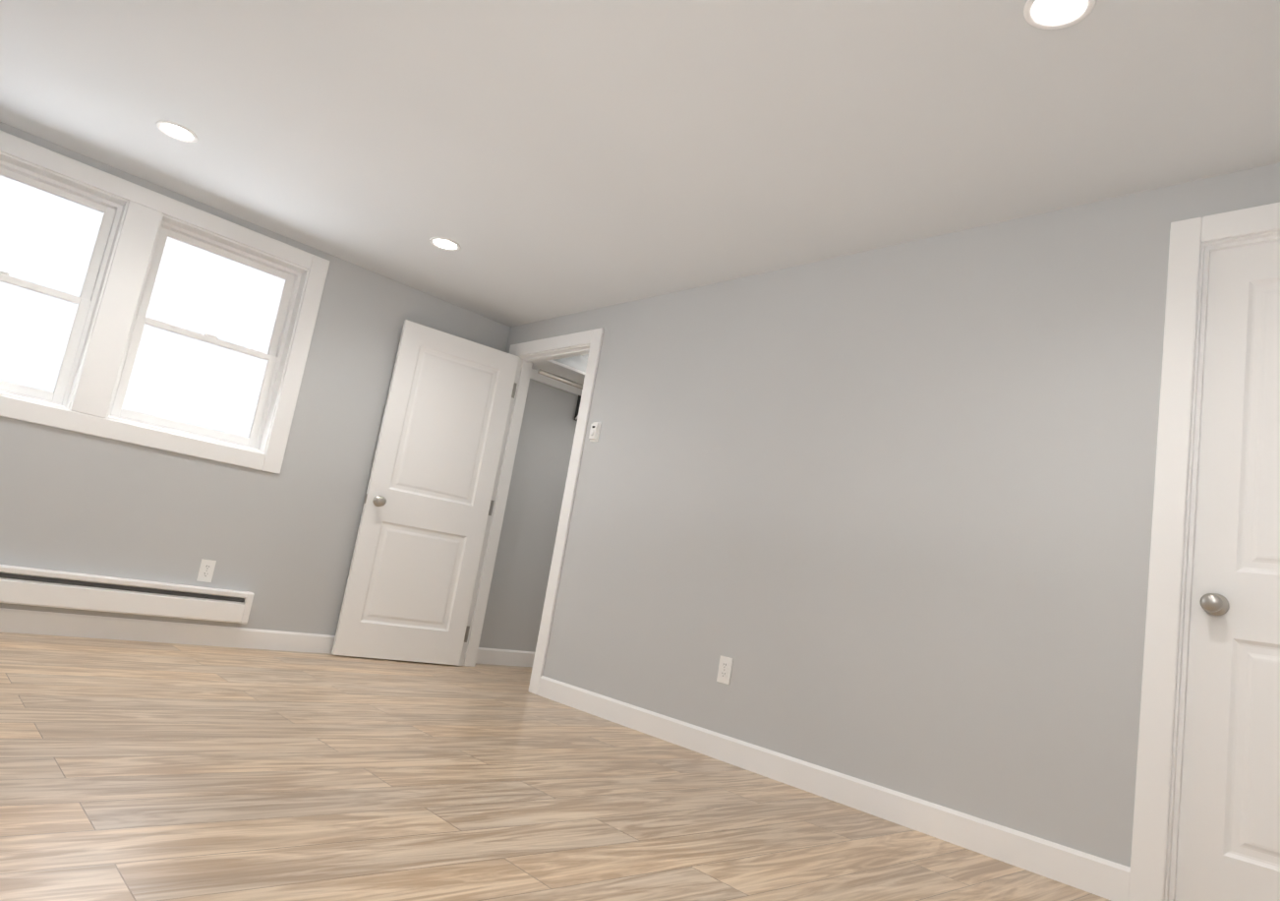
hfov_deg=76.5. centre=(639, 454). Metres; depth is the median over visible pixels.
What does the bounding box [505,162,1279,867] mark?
wall
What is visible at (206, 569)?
electrical outlet
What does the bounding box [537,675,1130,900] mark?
baseboard
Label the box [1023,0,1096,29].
recessed light
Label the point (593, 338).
door frame
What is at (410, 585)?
hall door
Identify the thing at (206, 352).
window
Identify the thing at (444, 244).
recessed light
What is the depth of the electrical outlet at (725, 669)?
3.61 m
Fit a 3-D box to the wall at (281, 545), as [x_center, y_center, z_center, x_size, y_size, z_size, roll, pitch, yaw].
[-1.929,-0.011,4.835,6.470,2.280,0.250,18,-12,-41]
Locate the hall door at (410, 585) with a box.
[331,319,519,665]
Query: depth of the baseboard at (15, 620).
4.14 m
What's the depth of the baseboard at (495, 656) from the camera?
5.57 m
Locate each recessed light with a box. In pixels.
[155,120,198,142]
[429,236,461,250]
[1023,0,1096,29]
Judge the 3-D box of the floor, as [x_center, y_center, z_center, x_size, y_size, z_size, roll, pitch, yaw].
[-0.084,1.140,2.451,6.470,0.120,6.240,18,-12,-41]
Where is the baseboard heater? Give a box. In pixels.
[0,564,254,624]
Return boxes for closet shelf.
[529,359,585,420]
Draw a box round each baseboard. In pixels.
[0,607,335,653]
[475,646,534,666]
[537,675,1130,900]
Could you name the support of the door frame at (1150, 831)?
attached to the wall at (881, 516)
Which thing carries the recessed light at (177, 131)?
in the ceiling
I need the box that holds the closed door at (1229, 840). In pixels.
[1174,240,1279,900]
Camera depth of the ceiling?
2.89 m
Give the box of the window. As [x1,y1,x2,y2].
[0,129,329,473]
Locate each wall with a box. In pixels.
[0,121,587,651]
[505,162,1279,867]
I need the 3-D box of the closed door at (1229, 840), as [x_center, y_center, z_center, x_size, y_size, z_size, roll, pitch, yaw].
[1.947,0.328,2.230,0.175,2.032,0.735,18,-12,-41]
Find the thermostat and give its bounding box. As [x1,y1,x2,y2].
[588,421,601,441]
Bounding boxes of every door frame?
[456,327,604,694]
[1128,202,1279,900]
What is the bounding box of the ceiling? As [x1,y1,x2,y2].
[0,0,1279,357]
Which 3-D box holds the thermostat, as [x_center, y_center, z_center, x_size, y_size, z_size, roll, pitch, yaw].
[-0.264,-0.132,4.663,0.033,0.116,0.072,18,-12,-41]
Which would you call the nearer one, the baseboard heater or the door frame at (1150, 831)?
the door frame at (1150, 831)
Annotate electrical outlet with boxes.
[196,558,216,581]
[716,654,733,684]
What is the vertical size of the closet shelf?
0.278 m
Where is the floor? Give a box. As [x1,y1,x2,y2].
[0,632,1110,900]

